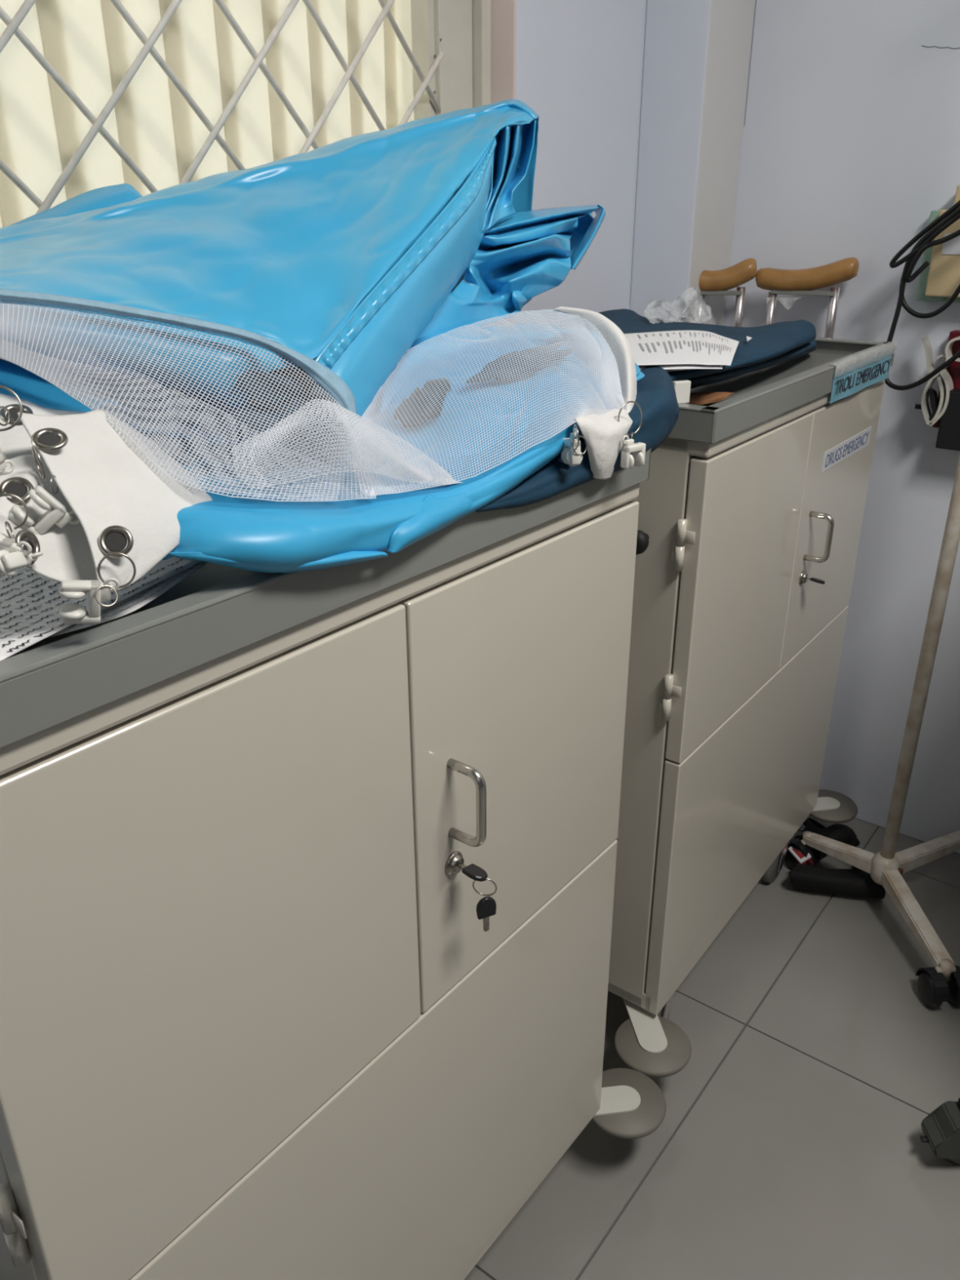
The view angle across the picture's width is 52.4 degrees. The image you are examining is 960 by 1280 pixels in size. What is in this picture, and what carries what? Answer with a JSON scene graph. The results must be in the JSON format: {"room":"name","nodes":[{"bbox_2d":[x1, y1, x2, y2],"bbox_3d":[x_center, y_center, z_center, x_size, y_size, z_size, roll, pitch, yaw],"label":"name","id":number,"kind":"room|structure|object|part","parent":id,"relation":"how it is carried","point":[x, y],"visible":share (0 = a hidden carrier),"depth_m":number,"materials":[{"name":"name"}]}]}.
{"room":"hospital storage room","nodes":[
{"label":"hospital storage room","id":0,"kind":"room"},
{"bbox_2d":[253,0,646,399],"bbox_3d":[-0.743,-0.287,0.787,0.200,2.420,3.521,17,29,34],"label":"wall","id":1,"kind":"structure","parent":0,"point":[580,63],"depth_m":1.68,"materials":[{"name":"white paint"}]},
{"bbox_2d":[0,0,413,227],"bbox_3d":[-0.664,-0.793,0.739,0.016,1.223,2.077,17,29,34],"label":"vertical blinds","id":2,"kind":"object","parent":1,"relation":"hanging from","point":[90,45],"visible":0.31,"depth_m":1.20,"materials":[{"name":"beige fabric"}]},
{"bbox_2d":[410,0,490,119],"bbox_3d":[-0.655,-0.711,0.742,0.135,1.070,2.039,17,29,34],"label":"window","id":3,"kind":"structure","parent":1,"relation":"in","point":[460,29],"depth_m":1.46,"materials":[{"name":"paint"}]},
{"bbox_2d":[0,0,444,214],"bbox_3d":[-0.637,-0.687,0.689,0.013,1.016,1.914,17,29,34],"label":"window grille","id":4,"kind":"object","parent":3,"relation":"attached to","point":[13,24],"depth_m":1.16,"materials":[{"name":"metal"}]},
{"bbox_3d":[-0.013,-1.031,1.452,0.059,1.070,0.023,17,29,34],"label":"frame","id":5,"kind":"part","parent":3,"relation":"part of","materials":[{"name":"paint"}]},
{"bbox_2d":[490,0,516,324],"bbox_3d":[0.030,-1.025,1.438,0.058,1.070,0.006,17,29,34],"label":"trim","id":6,"kind":"structure","parent":1,"relation":"attached to","point":[503,12],"depth_m":1.49,"materials":[{"name":"white paint"}]},
{"bbox_2d":[629,0,755,325],"bbox_3d":[0.399,-0.793,1.908,0.126,2.420,0.181,17,29,34],"label":"wall column","id":7,"kind":"structure","parent":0,"point":[697,52],"depth_m":1.79,"materials":[{"name":"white paint"}]},
{"bbox_2d":[464,815,959,1279],"bbox_3d":[0.725,1.268,0.331,3.800,0.060,3.621,17,29,34],"label":"floor","id":8,"kind":"structure","parent":0,"point":[787,1144],"depth_m":1.46,"materials":[{"name":"grey tile"}]},
{"bbox_2d":[0,398,666,1279],"bbox_3d":[-0.220,0.344,1.049,0.565,1.050,0.906,18,30,34],"label":"base cabinet","id":9,"kind":"object","parent":8,"relation":"on","point":[307,877],"visible":0.94,"depth_m":0.75,"materials":[{"name":"beige metal"}]},
{"bbox_2d":[45,561,207,638],"bbox_3d":[-0.294,-0.030,0.614,0.186,0.002,0.190,9,26,20],"label":"paper","id":10,"kind":"object","parent":9,"relation":"on","point":[137,601],"visible":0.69,"depth_m":0.60,"materials":[{"name":"white paper"}]},
{"bbox_2d":[0,555,202,660],"bbox_3d":[-0.293,-0.028,0.601,0.150,0.002,0.204,9,26,20],"label":"paper","id":11,"kind":"object","parent":10,"relation":"on","point":[30,602],"visible":0.38,"depth_m":0.59,"materials":[{"name":"white paper"}]},
{"bbox_3d":[-0.174,0.216,0.700,0.023,0.412,0.358,18,30,34],"label":"door","id":12,"kind":"part","parent":9,"relation":"part of","materials":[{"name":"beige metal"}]},
{"bbox_2d":[0,398,651,747],"bbox_3d":[-0.224,-0.117,0.840,0.449,0.038,0.730,17,29,34],"label":"tray","id":13,"kind":"object","parent":9,"relation":"on","point":[217,618],"depth_m":0.60,"materials":[{"name":"grey plastic"}]},
{"bbox_3d":[-0.064,0.553,1.003,0.023,0.445,0.711,18,30,34],"label":"panel","id":14,"kind":"part","parent":9,"relation":"part of","materials":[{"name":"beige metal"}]},
{"bbox_2d":[137,322,644,573],"bbox_3d":[-0.035,-0.214,0.912,0.309,0.117,0.790,17,29,34],"label":"curtain","id":15,"kind":"object","parent":9,"relation":"on","point":[254,535],"visible":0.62,"depth_m":0.71,"materials":[{"name":"blue plastic"}]},
{"bbox_3d":[-0.019,0.202,0.879,0.018,0.005,0.006,18,30,34],"label":"key blade","id":16,"kind":"part","parent":9,"relation":"part of","materials":[{"name":"silver metal"}]},
{"bbox_3d":[-0.011,0.143,0.841,0.038,0.080,0.009,18,30,34],"label":"handle","id":17,"kind":"part","parent":9,"relation":"part of","materials":[{"name":"silver metal"}]},
{"bbox_3d":[0.005,0.257,0.885,0.004,0.018,0.006,18,30,34],"label":"key blade","id":18,"kind":"part","parent":9,"relation":"part of","materials":[{"name":"silver metal"}]},
{"bbox_3d":[0.046,0.101,0.956,0.023,0.412,0.350,18,30,34],"label":"door","id":19,"kind":"part","parent":9,"relation":"part of","materials":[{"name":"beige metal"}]},
{"bbox_2d":[475,365,679,512],"bbox_3d":[0.119,-0.218,1.008,0.160,0.082,0.620,17,29,34],"label":"folded cloth","id":20,"kind":"object","parent":9,"relation":"on","point":[656,397],"visible":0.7,"depth_m":0.92,"materials":[{"name":"blue fabric"}]},
{"bbox_2d":[0,98,636,591],"bbox_3d":[-0.100,-0.327,0.890,0.449,0.337,0.981,17,29,34],"label":"sling","id":21,"kind":"object","parent":20,"relation":"on","point":[375,256],"visible":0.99,"depth_m":0.77,"materials":[{"name":"blue fabric"}]},
{"bbox_2d":[0,385,22,473],"bbox_3d":[-0.270,-0.112,0.530,0.024,0.044,0.053,1,24,2],"label":"curtain hook","id":22,"kind":"object","parent":21,"relation":"attached to","point":[3,461],"visible":1,"depth_m":0.54,"materials":[{"name":"white plastic"}]},
{"bbox_2d":[0,493,31,577],"bbox_3d":[-0.247,-0.051,0.496,0.034,0.040,0.023,-9,26,-19],"label":"curtain hook","id":23,"kind":"object","parent":21,"relation":"attached to","point":[7,543],"visible":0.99,"depth_m":0.49,"materials":[{"name":"white plastic"}]},
{"bbox_2d":[0,537,43,576],"bbox_3d":[-0.241,-0.041,0.499,0.024,0.019,0.037,5,25,12],"label":"curtain hook","id":24,"kind":"object","parent":21,"relation":"attached to","point":[10,562],"visible":1,"depth_m":0.49,"materials":[{"name":"white plastic"}]},
{"bbox_2d":[8,445,79,534],"bbox_3d":[-0.240,-0.078,0.523,0.035,0.045,0.034,17,29,34],"label":"curtain hook","id":25,"kind":"object","parent":21,"relation":"attached to","point":[56,513],"visible":1,"depth_m":0.52,"materials":[{"name":"white plastic"}]},
{"bbox_2d":[58,551,136,623],"bbox_3d":[-0.201,-0.025,0.512,0.041,0.036,0.018,-8,25,-18],"label":"curtain hook","id":26,"kind":"object","parent":21,"relation":"hanging from","point":[72,589],"visible":1,"depth_m":0.51,"materials":[{"name":"white plastic"}]},
{"bbox_2d":[0,299,297,410],"bbox_3d":[-0.245,-0.196,0.687,0.260,0.118,0.063,-20,31,-38],"label":"curtain","id":27,"kind":"object","parent":21,"relation":"attached to","point":[54,353],"depth_m":0.65,"materials":[{"name":"fabric"}]},
{"bbox_2d":[0,98,538,359],"bbox_3d":[-0.162,-0.353,0.913,0.312,0.311,0.765,17,29,34],"label":"curtain","id":28,"kind":"object","parent":21,"relation":"attached to","point":[408,240],"depth_m":0.83,"materials":[{"name":"blue plastic"}]},
{"bbox_2d":[560,424,587,466],"bbox_3d":[0.079,-0.166,0.828,0.018,0.037,0.032,-14,27,-28],"label":"curtain hook","id":29,"kind":"object","parent":21,"relation":"attached to","point":[571,455],"visible":1,"depth_m":0.82,"materials":[{"name":"white plastic"}]},
{"bbox_2d":[617,400,645,469],"bbox_3d":[0.141,-0.188,0.895,0.037,0.059,0.022,-18,29,-34],"label":"curtain hook","id":30,"kind":"object","parent":21,"relation":"hanging from","point":[637,459],"visible":1,"depth_m":0.89,"materials":[{"name":"white plastic"}]},
{"bbox_2d":[697,257,756,327],"bbox_3d":[0.467,-0.193,2.096,0.127,1.170,0.049,5,25,12],"label":"crutch","id":31,"kind":"object","parent":8,"relation":"on","point":[715,282],"visible":0.29,"depth_m":1.87,"materials":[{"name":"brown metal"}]},
{"bbox_2d":[608,337,896,1077],"bbox_3d":[0.313,0.045,1.711,0.565,1.050,0.906,17,29,33],"label":"base cabinet","id":32,"kind":"object","parent":8,"relation":"on","point":[746,550],"visible":0.62,"depth_m":1.43,"materials":[{"name":"beige metal"}]},
{"bbox_3d":[0.198,-0.123,1.216,0.031,0.031,0.032,17,29,33],"label":"bumper knob","id":33,"kind":"part","parent":32,"relation":"part of","materials":[{"name":"black rubber"}]},
{"bbox_2d":[672,380,690,404],"bbox_3d":[0.230,-0.290,1.144,0.035,0.026,0.013,-9,26,-19],"label":"clip","id":34,"kind":"object","parent":32,"relation":"on","point":[682,388],"visible":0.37,"depth_m":1.14,"materials":[{"name":"white plastic"}]},
{"bbox_2d":[559,308,817,389],"bbox_3d":[0.272,-0.449,1.500,0.418,0.061,0.804,17,29,34],"label":"folded cloth","id":35,"kind":"object","parent":32,"relation":"on","point":[758,348],"visible":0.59,"depth_m":1.46,"materials":[{"name":"blue fabric"}]},
{"bbox_2d":[638,364,723,371],"bbox_3d":[0.228,-0.344,1.213,0.153,0.010,0.140,2,24,4],"label":"printed paper","id":36,"kind":"object","parent":35,"relation":"on","point":[674,366],"visible":0.23,"depth_m":1.16,"materials":[{"name":"white paper"}]},
{"bbox_2d":[624,329,739,365],"bbox_3d":[0.260,-0.385,1.277,0.196,0.007,0.298,-1,24,-1],"label":"printed paper","id":37,"kind":"object","parent":35,"relation":"on","point":[684,346],"visible":0.82,"depth_m":1.27,"materials":[{"name":"white paper"}]},
{"bbox_2d":[684,391,734,404],"bbox_3d":[0.291,-0.317,1.271,0.082,0.012,0.117,5,25,11],"label":"paper packet","id":38,"kind":"object","parent":32,"relation":"on","point":[700,397],"visible":0.7,"depth_m":1.25,"materials":[{"name":"brown paper"}]},
{"bbox_3d":[0.365,-0.083,1.364,0.023,0.412,0.358,17,29,33],"label":"door","id":39,"kind":"part","parent":32,"relation":"part of","materials":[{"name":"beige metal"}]},
{"bbox_3d":[0.473,0.253,1.669,0.023,0.445,0.711,17,29,33],"label":"panel","id":40,"kind":"part","parent":32,"relation":"part of","materials":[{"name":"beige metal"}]},
{"bbox_2d":[666,337,896,443],"bbox_3d":[0.308,-0.415,1.502,0.447,0.038,0.729,17,29,34],"label":"tray","id":41,"kind":"object","parent":32,"relation":"on","point":[763,398],"depth_m":1.31,"materials":[{"name":"grey plastic"}]},
{"bbox_3d":[0.525,-0.158,1.509,0.038,0.080,0.009,17,29,33],"label":"handle","id":42,"kind":"part","parent":32,"relation":"part of","materials":[{"name":"silver metal"}]},
{"bbox_3d":[0.578,-0.200,1.625,0.023,0.412,0.350,17,29,33],"label":"door","id":43,"kind":"part","parent":32,"relation":"part of","materials":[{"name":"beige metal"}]},
{"bbox_2d":[822,426,871,472],"bbox_3d":[0.596,-0.310,1.581,0.001,0.031,0.235,17,29,33],"label":"label","id":44,"kind":"object","parent":32,"relation":"attached to","point":[840,452],"visible":1,"depth_m":1.57,"materials":[{"name":"white paper"}]},
{"bbox_2d":[830,348,893,404],"bbox_3d":[0.602,-0.424,1.534,0.013,0.058,0.314,17,29,33],"label":"label","id":45,"kind":"object","parent":32,"relation":"attached to","point":[850,380],"visible":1,"depth_m":1.52,"materials":[{"name":"blue paper"}]},
{"bbox_2d":[755,257,858,337],"bbox_3d":[0.607,-0.173,2.045,0.185,1.175,0.060,14,28,29],"label":"crutch","id":46,"kind":"object","parent":8,"relation":"on","point":[782,282],"visible":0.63,"depth_m":1.82,"materials":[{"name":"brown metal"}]},
{"bbox_2d":[787,817,884,898],"bbox_3d":[0.737,0.439,2.017,0.189,0.078,0.256,8,25,19],"label":"shoes","id":47,"kind":"object","parent":8,"relation":"on","point":[855,882],"visible":0.78,"depth_m":1.93,"materials":[{"name":"black"}]},
{"bbox_2d":[783,453,959,1007],"bbox_3d":[0.815,-0.308,1.602,0.422,1.780,0.595,17,29,34],"label":"stand","id":48,"kind":"object","parent":8,"relation":"on","point":[937,984],"visible":0.89,"depth_m":1.75,"materials":[{"name":"white paint"}]},
{"bbox_2d":[788,838,814,865],"bbox_3d":[0.655,0.432,2.012,0.022,0.036,0.071,-17,29,-32],"label":"hood","id":49,"kind":"object","parent":48,"relation":"attached to","point":[804,845],"depth_m":2.00,"materials":[{"name":"black plastic"}]},
{"bbox_2d":[793,832,826,860],"bbox_3d":[0.688,0.423,2.034,0.022,0.036,0.071,-17,29,-32],"label":"hood","id":50,"kind":"object","parent":48,"relation":"attached to","point":[818,856],"depth_m":2.01,"materials":[{"name":"black plastic"}]},
{"bbox_3d":[0.722,0.417,1.941,0.030,0.049,0.158,-17,29,-32],"label":"leg","id":51,"kind":"part","parent":48,"relation":"part of","materials":[{"name":"white paint"}]},
{"bbox_3d":[0.786,0.496,1.763,0.030,0.049,0.221,-2,24,-5],"label":"leg","id":52,"kind":"part","parent":48,"relation":"part of","materials":[{"name":"white paint"}]},
{"bbox_2d":[884,200,959,390],"bbox_3d":[0.788,-0.605,1.619,0.218,0.383,0.048,17,29,34],"label":"cable","id":53,"kind":"object","parent":48,"relation":"hanging from","point":[952,215],"visible":0.94,"depth_m":1.65,"materials":[{"name":"black rubber"}]},
{"bbox_2d":[915,967,949,1001],"bbox_3d":[0.777,0.584,1.671,0.022,0.036,0.071,-2,24,-5],"label":"hood","id":54,"kind":"object","parent":48,"relation":"attached to","point":[933,983],"depth_m":1.66,"materials":[{"name":"black plastic"}]},
{"bbox_2d":[951,965,959,999],"bbox_3d":[0.817,0.583,1.674,0.022,0.036,0.071,-2,24,-5],"label":"hood","id":55,"kind":"object","parent":48,"relation":"attached to","point":[955,969],"depth_m":1.66,"materials":[{"name":"black plastic"}]},
{"bbox_2d":[920,1097,959,1164],"bbox_3d":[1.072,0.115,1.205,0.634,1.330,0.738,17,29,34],"label":"caster wheel","id":56,"kind":"object","parent":8,"relation":"on","point":[940,1128],"visible":1,"depth_m":1.38,"materials":[{"name":"grey plastic"}]},
{"bbox_3d":[0.717,0.641,1.360,0.074,0.069,0.044,0,24,0],"label":"stem","id":57,"kind":"part","parent":56,"relation":"part of","materials":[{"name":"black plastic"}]},
{"bbox_2d":[724,0,959,853],"bbox_3d":[1.786,-0.439,1.101,3.800,2.420,0.100,17,29,34],"label":"wall","id":58,"kind":"structure","parent":0,"point":[851,142],"depth_m":1.84,"materials":[{"name":"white paint"}]},
{"bbox_2d":[744,0,756,123],"bbox_3d":[0.503,-1.117,1.799,0.001,0.300,0.001,17,29,34],"label":"trim","id":59,"kind":"structure","parent":58,"relation":"attached to","point":[756,0],"depth_m":1.82,"materials":[{"name":"grey"}]},
{"bbox_2d":[915,329,959,451],"bbox_3d":[0.889,-0.440,1.735,0.212,0.200,0.068,17,29,34],"label":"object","id":60,"kind":"object","parent":58,"relation":"attached to","point":[945,407],"visible":0.93,"depth_m":1.75,"materials":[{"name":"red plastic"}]},
{"bbox_2d":[915,184,959,302],"bbox_3d":[0.878,-0.666,1.648,0.242,0.188,0.058,17,29,34],"label":"bag","id":61,"kind":"object","parent":58,"relation":"attached to","point":[940,280],"depth_m":1.69,"materials":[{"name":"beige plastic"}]},
{"bbox_2d":[921,44,959,48],"bbox_3d":[0.770,-0.992,1.632,0.062,0.010,0.002,17,29,34],"label":"trim","id":62,"kind":"structure","parent":58,"relation":"attached to","point":[922,45],"depth_m":1.63,"materials":[{"name":"grey"}]}
]}

